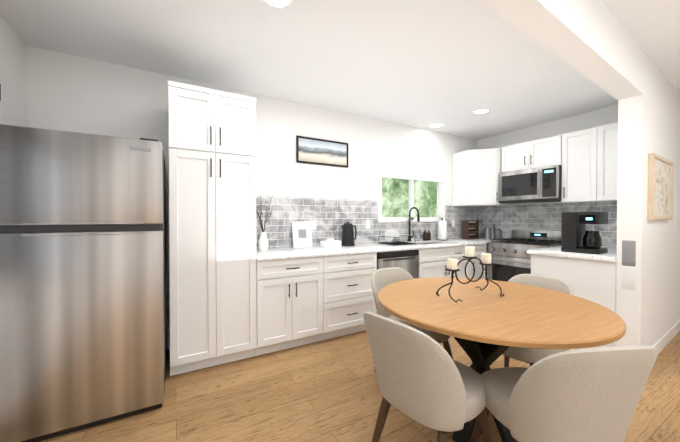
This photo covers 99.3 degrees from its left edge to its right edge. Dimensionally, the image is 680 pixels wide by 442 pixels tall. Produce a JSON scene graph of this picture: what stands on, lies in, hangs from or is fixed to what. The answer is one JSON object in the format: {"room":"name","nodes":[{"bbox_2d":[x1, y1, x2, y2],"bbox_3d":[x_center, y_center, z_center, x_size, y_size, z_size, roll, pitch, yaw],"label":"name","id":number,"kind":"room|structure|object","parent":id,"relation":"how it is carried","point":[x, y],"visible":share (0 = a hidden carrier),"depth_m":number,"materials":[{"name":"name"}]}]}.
{"room":"kitchen","nodes":[
{"label":"kitchen","id":0,"kind":"room"},
{"bbox_2d":[0,16,26,126],"bbox_3d":[-1.022,-0.040,-0.321,0.100,2.600,6.100,0,1,-30],"label":"wall","id":1,"kind":"structure","parent":0,"point":[13,76],"depth_m":2.06,"materials":[{"name":"white paint"}]},
{"bbox_2d":[26,45,476,349],"bbox_3d":[-0.020,-0.084,3.711,5.650,2.600,0.100,0,1,-30],"label":"wall","id":2,"kind":"structure","parent":0,"point":[70,93],"depth_m":3.19,"materials":[{"name":"white paint"}]},
{"bbox_2d":[296,135,347,167],"bbox_3d":[-0.201,-0.837,3.526,0.700,0.310,0.025,0,1,-30],"label":"framed picture","id":3,"kind":"object","parent":2,"relation":"attached to","point":[310,150],"visible":0.98,"depth_m":3.51,"materials":[{"name":"black"}]},
{"bbox_2d":[256,196,475,248],"bbox_3d":[0.666,0.007,4.046,3.926,0.580,0.003,0,1,-30],"label":"tile backsplash","id":4,"kind":"structure","parent":2,"relation":"attached to","point":[330,216],"depth_m":3.62,"materials":[{"name":"tile"}]},
{"bbox_2d":[311,220,315,229],"bbox_3d":[-0.317,0.049,3.477,0.070,0.114,0.005,0,1,-30],"label":"electrical outlet","id":5,"kind":"object","parent":4,"relation":"attached to","point":[313,224],"visible":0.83,"depth_m":3.47,"materials":[{"name":"white plastic"}]},
{"bbox_2d":[366,220,369,228],"bbox_3d":[0.377,0.044,3.875,0.070,0.114,0.005,0,1,-30],"label":"electrical outlet","id":6,"kind":"object","parent":4,"relation":"attached to","point":[367,224],"visible":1,"depth_m":3.87,"materials":[{"name":"white plastic"}]},
{"bbox_2d":[378,167,445,221],"bbox_3d":[1.083,-0.363,4.317,1.340,0.755,0.100,0,1,-30],"label":"window","id":7,"kind":"structure","parent":2,"relation":"in","point":[405,174],"depth_m":4.31,"materials":[{"name":"white plastic"}]},
{"bbox_2d":[453,148,511,206],"bbox_3d":[2.253,-0.669,4.590,0.613,0.850,0.613,0,1,-30],"label":"upper cabinet","id":8,"kind":"object","parent":2,"relation":"attached to","point":[475,176],"visible":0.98,"depth_m":4.40,"materials":[{"name":"white paint"}]},
{"bbox_2d":[0,0,679,139],"bbox_3d":[2.343,-1.410,1.535,7.800,0.100,6.200,0,1,-30],"label":"ceiling","id":9,"kind":"structure","parent":0,"point":[451,66],"depth_m":2.32,"materials":[{"name":"white paint"}]},
{"bbox_2d":[263,0,293,9],"bbox_3d":[-0.380,-1.359,1.761,0.196,0.006,0.196,0,1,-30],"label":"recessed light","id":10,"kind":"object","parent":9,"relation":"in","point":[280,4],"visible":1,"depth_m":1.81,"materials":[{"name":"white"}]},
{"bbox_2d":[429,123,442,127],"bbox_3d":[1.394,-1.386,4.196,0.196,0.006,0.196,0,1,-30],"label":"recessed light","id":11,"kind":"object","parent":9,"relation":"in","point":[435,125],"visible":1,"depth_m":4.19,"materials":[{"name":"white"}]},
{"bbox_2d":[473,108,489,113],"bbox_3d":[1.776,-1.380,3.631,0.196,0.006,0.196,0,1,-30],"label":"recessed light","id":12,"kind":"object","parent":9,"relation":"in","point":[481,110],"visible":1,"depth_m":3.63,"materials":[{"name":"white"}]},
{"bbox_2d":[39,330,679,441],"bbox_3d":[2.343,1.290,1.565,7.800,0.100,6.200,0,1,-30],"label":"floor","id":13,"kind":"structure","parent":0,"point":[327,390],"depth_m":1.95,"materials":[{"name":"brown wood"}]},
{"bbox_2d":[0,124,166,441],"bbox_3d":[-1.675,0.353,2.038,0.750,1.762,0.804,0,1,-30],"label":"refrigerator","id":14,"kind":"object","parent":13,"relation":"on","point":[83,342],"visible":1,"depth_m":1.67,"materials":[{"name":"grey metal"}]},
{"bbox_2d":[168,80,256,375],"bbox_3d":[-1.163,0.078,2.621,0.660,2.300,0.649,0,1,-30],"label":"pantry cabinet","id":15,"kind":"object","parent":13,"relation":"on","point":[212,213],"visible":1,"depth_m":2.35,"materials":[{"name":"white paint"}]},
{"bbox_2d":[254,256,325,355],"bbox_3d":[-0.601,0.787,2.970,0.651,0.876,0.616,0,1,-30],"label":"base cabinet","id":16,"kind":"object","parent":13,"relation":"on","point":[301,301],"depth_m":2.70,"materials":[{"name":"white paint"}]},
{"bbox_2d":[326,253,376,338],"bbox_3d":[-0.052,0.783,3.284,0.733,0.876,0.616,0,1,-30],"label":"base cabinet","id":17,"kind":"object","parent":13,"relation":"on","point":[349,292],"depth_m":3.03,"materials":[{"name":"white paint"}]},
{"bbox_2d":[256,238,499,262],"bbox_3d":[0.823,0.420,3.774,3.923,0.240,0.631,0,1,-30],"label":"countertop","id":18,"kind":"structure","parent":17,"relation":"on","point":[287,253],"depth_m":3.22,"materials":[{"name":"stone"}]},
{"bbox_2d":[256,189,274,250],"bbox_3d":[-0.815,-0.024,3.004,0.242,0.665,0.140,0,1,-30],"label":"vase","id":19,"kind":"object","parent":18,"relation":"on","point":[263,243],"visible":0.92,"depth_m":2.98,"materials":[{"name":"white ceramic"}]},
{"bbox_2d":[292,222,311,247],"bbox_3d":[-0.442,0.156,3.333,0.230,0.298,0.090,0,1,-30],"label":"frame","id":20,"kind":"object","parent":18,"relation":"on","point":[302,234],"visible":1,"depth_m":3.31,"materials":[{"name":"white plastic"}]},
{"bbox_2d":[320,239,340,247],"bbox_3d":[-0.107,0.255,3.353,0.220,0.100,0.120,0,1,-30],"label":"tissue box","id":21,"kind":"object","parent":18,"relation":"on","point":[330,243],"visible":1,"depth_m":3.30,"materials":[{"name":"white paper"}]},
{"bbox_2d":[341,222,356,245],"bbox_3d":[0.110,0.155,3.546,0.230,0.296,0.170,0,1,-30],"label":"kettle","id":22,"kind":"object","parent":18,"relation":"on","point":[348,239],"visible":1,"depth_m":3.48,"materials":[{"name":"black metal"}]},
{"bbox_2d":[378,229,414,245],"bbox_3d":[0.746,0.205,3.796,0.360,0.190,0.340,0,1,-30],"label":"dish rack","id":23,"kind":"object","parent":18,"relation":"on","point":[391,236],"visible":1,"depth_m":3.76,"materials":[{"name":"black"}]},
{"bbox_2d":[408,207,419,241],"bbox_3d":[1.074,0.048,4.127,0.121,0.496,0.219,0,1,-30],"label":"faucet","id":24,"kind":"object","parent":18,"relation":"on","point":[418,217],"visible":1,"depth_m":4.16,"materials":[{"name":"black metal"}]},
{"bbox_2d":[423,228,426,240],"bbox_3d":[1.284,0.198,4.345,0.060,0.192,0.065,0,1,-30],"label":"soap dispenser","id":25,"kind":"object","parent":18,"relation":"on","point":[425,236],"visible":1,"depth_m":4.32,"materials":[{"name":"brown glass"}]},
{"bbox_2d":[427,230,430,239],"bbox_3d":[1.349,0.198,4.383,0.060,0.192,0.065,0,1,-30],"label":"soap dispenser","id":26,"kind":"object","parent":18,"relation":"on","point":[428,235],"visible":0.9,"depth_m":4.36,"materials":[{"name":"brown"}]},
{"bbox_2d":[437,218,446,240],"bbox_3d":[1.557,0.123,4.410,0.150,0.341,0.150,0,1,-30],"label":"paper towel holder","id":27,"kind":"object","parent":18,"relation":"on","point":[442,230],"visible":1,"depth_m":4.36,"materials":[{"name":"white paper"}]},
{"bbox_2d":[462,220,478,239],"bbox_3d":[2.104,0.140,4.663,0.260,0.300,0.115,0,1,-30],"label":"spice rack","id":28,"kind":"object","parent":18,"relation":"on","point":[470,229],"visible":1,"depth_m":4.64,"materials":[{"name":"brown wood"}]},
{"bbox_2d":[484,226,490,239],"bbox_3d":[2.341,0.188,4.572,0.104,0.208,0.104,0,1,-30],"label":"canister","id":29,"kind":"object","parent":18,"relation":"on","point":[487,232],"visible":0.88,"depth_m":4.53,"materials":[{"name":"silver metal"}]},
{"bbox_2d":[491,225,494,239],"bbox_3d":[2.349,0.179,4.438,0.054,0.228,0.054,0,1,-30],"label":"canister","id":30,"kind":"object","parent":18,"relation":"on","point":[492,232],"visible":0.92,"depth_m":4.42,"materials":[{"name":"silver metal"}]},
{"bbox_2d":[496,229,501,239],"bbox_3d":[2.463,0.203,4.480,0.087,0.178,0.087,0,1,-30],"label":"canister","id":31,"kind":"object","parent":18,"relation":"on","point":[498,233],"visible":0.88,"depth_m":4.45,"materials":[{"name":"silver metal"}]},
{"bbox_2d":[377,250,418,278],"bbox_3d":[0.541,0.779,3.602,0.610,0.867,0.604,0,1,-30],"label":"dishwasher","id":32,"kind":"object","parent":13,"relation":"on","point":[407,260],"visible":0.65,"depth_m":3.35,"materials":[{"name":"grey metal"}]},
{"bbox_2d":[371,267,452,371],"bbox_3d":[0.559,0.820,2.297,0.504,0.811,0.588,0,1,-32],"label":"chair","id":33,"kind":"object","parent":13,"relation":"on","point":[381,278],"visible":0.21,"depth_m":2.36,"materials":[{"name":"fabric"}]},
{"bbox_2d":[364,311,492,441],"bbox_3d":[0.434,0.830,1.448,0.588,0.811,0.504,0,1,-38],"label":"chair","id":34,"kind":"object","parent":13,"relation":"on","point":[424,379],"visible":1,"depth_m":1.24,"materials":[{"name":"fabric"}]},
{"bbox_2d":[419,256,469,277],"bbox_3d":[1.221,0.895,4.015,0.947,0.636,0.616,0,1,-30],"label":"base cabinet","id":35,"kind":"object","parent":13,"relation":"on","point":[429,269],"depth_m":3.67,"materials":[{"name":"white paint"}]},
{"bbox_2d":[430,244,486,278],"bbox_3d":[1.784,0.772,4.337,0.467,0.876,0.616,0,1,-30],"label":"base cabinet","id":36,"kind":"object","parent":13,"relation":"on","point":[446,253],"depth_m":3.92,"materials":[{"name":"white paint"}]},
{"bbox_2d":[378,277,625,441],"bbox_3d":[0.874,0.864,1.790,1.270,0.772,1.270,0,1,-30],"label":"dining table","id":37,"kind":"object","parent":13,"relation":"on","point":[487,326],"visible":0.79,"depth_m":1.55,"materials":[{"name":"brown wood"}]},
{"bbox_2d":[436,246,503,302],"bbox_3d":[0.818,0.314,1.821,0.421,0.323,0.219,0,1,-22],"label":"candle holder","id":38,"kind":"object","parent":37,"relation":"on","point":[453,264],"visible":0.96,"depth_m":1.80,"materials":[{"name":"black metal"}]},
{"bbox_2d":[488,230,560,281],"bbox_3d":[2.558,0.676,3.950,0.735,1.075,0.755,0,1,-30],"label":"range","id":39,"kind":"object","parent":13,"relation":"on","point":[510,258],"visible":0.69,"depth_m":3.90,"materials":[{"name":"grey metal"}]},
{"bbox_2d":[502,274,574,367],"bbox_3d":[1.305,0.823,2.057,0.588,0.811,0.504,0,1,-32],"label":"chair","id":40,"kind":"object","parent":13,"relation":"on","point":[531,356],"visible":0.1,"depth_m":2.03,"materials":[{"name":"fabric"}]},
{"bbox_2d":[470,345,656,441],"bbox_3d":[0.926,0.832,1.275,0.504,0.811,0.588,0,1,-6],"label":"chair","id":41,"kind":"object","parent":13,"relation":"on","point":[586,395],"visible":1,"depth_m":1.05,"materials":[{"name":"fabric"}]},
{"bbox_2d":[531,254,615,349],"bbox_3d":[2.683,0.785,3.091,1.168,0.875,0.666,0,1,-33],"label":"base cabinet","id":42,"kind":"object","parent":13,"relation":"on","point":[593,281],"visible":0.21,"depth_m":2.66,"materials":[{"name":"white paint"}]},
{"bbox_2d":[527,246,616,261],"bbox_3d":[2.663,0.328,3.091,1.195,0.040,0.696,0,1,-33],"label":"countertop","id":43,"kind":"structure","parent":42,"relation":"on","point":[609,256],"depth_m":2.78,"materials":[{"name":"stone"}]},
{"bbox_2d":[561,212,607,253],"bbox_3d":[2.426,0.110,2.869,0.253,0.400,0.306,0,1,-33],"label":"coffee maker","id":44,"kind":"object","parent":43,"relation":"on","point":[576,237],"visible":1,"depth_m":2.83,"materials":[{"name":"black"}]},
{"bbox_2d":[477,104,617,278],"bbox_3d":[2.962,-0.088,4.089,0.100,2.600,2.210,0,1,-30],"label":"wall","id":45,"kind":"structure","parent":0,"point":[593,118],"depth_m":4.00,"materials":[{"name":"white paint"}]},
{"bbox_2d":[501,135,561,172],"bbox_3d":[2.712,-0.898,4.020,0.382,0.379,0.761,0,1,-30],"label":"upper cabinet","id":46,"kind":"object","parent":45,"relation":"attached to","point":[543,152],"visible":0.79,"depth_m":3.89,"materials":[{"name":"white paint"}]},
{"bbox_2d":[498,165,561,203],"bbox_3d":[2.672,-0.482,4.002,0.474,0.440,0.761,0,1,-30],"label":"microwave","id":47,"kind":"object","parent":46,"relation":"attached to","point":[538,185],"visible":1,"depth_m":3.85,"materials":[{"name":"grey metal"}]},
{"bbox_2d":[476,202,616,246],"bbox_3d":[2.897,0.027,4.099,0.003,0.540,2.100,0,1,-30],"label":"tile backsplash","id":48,"kind":"structure","parent":45,"relation":"attached to","point":[542,217],"depth_m":4.14,"materials":[{"name":"tile"}]},
{"bbox_2d":[561,123,617,202],"bbox_3d":[3.077,-0.655,3.386,0.382,0.850,0.697,0,1,-30],"label":"upper cabinet","id":49,"kind":"object","parent":45,"relation":"attached to","point":[589,163],"visible":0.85,"depth_m":3.37,"materials":[{"name":"white paint"}]},
{"bbox_2d":[478,0,643,99],"bbox_3d":[0.596,-1.187,1.216,4.350,0.340,0.150,0,1,-33],"label":"header beam","id":50,"kind":"structure","parent":0,"point":[593,41],"depth_m":1.74,"materials":[{"name":"white paint"}]},
{"bbox_2d":[616,53,679,346],"bbox_3d":[3.925,-0.081,3.400,3.600,2.600,0.150,0,1,-33],"label":"wall","id":51,"kind":"structure","parent":0,"point":[648,310],"depth_m":2.47,"materials":[{"name":"white paint"}]},
{"bbox_2d":[621,240,635,289],"bbox_3d":[2.447,0.451,2.440,0.078,0.582,0.094,0,1,-30],"label":"wall control panel","id":52,"kind":"object","parent":51,"relation":"attached to","point":[628,259],"visible":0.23,"depth_m":2.42,"materials":[{"name":"grey plastic"}]},
{"bbox_2d":[647,153,672,219],"bbox_3d":[2.937,-0.292,2.642,0.780,0.560,0.035,0,1,-33],"label":"picture","id":53,"kind":"object","parent":51,"relation":"attached to","point":[660,188],"visible":1,"depth_m":2.59,"materials":[{"name":"beige paper"}]},
{"bbox_2d":[653,320,679,354],"bbox_3d":[3.834,1.166,3.257,3.317,0.110,0.204,0,1,-30],"label":"baseboard","id":54,"kind":"structure","parent":51,"relation":"attached to","point":[663,341],"depth_m":2.75,"materials":[{"name":"white wood"}]},
{"label":"outside","id":55,"kind":"structure","parent":0,"visible":0},
{"bbox_2d":[382,177,436,216],"bbox_3d":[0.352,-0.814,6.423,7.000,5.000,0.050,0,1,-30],"label":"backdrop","id":56,"kind":"structure","parent":55,"point":[395,197],"depth_m":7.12,"materials":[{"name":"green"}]}
]}

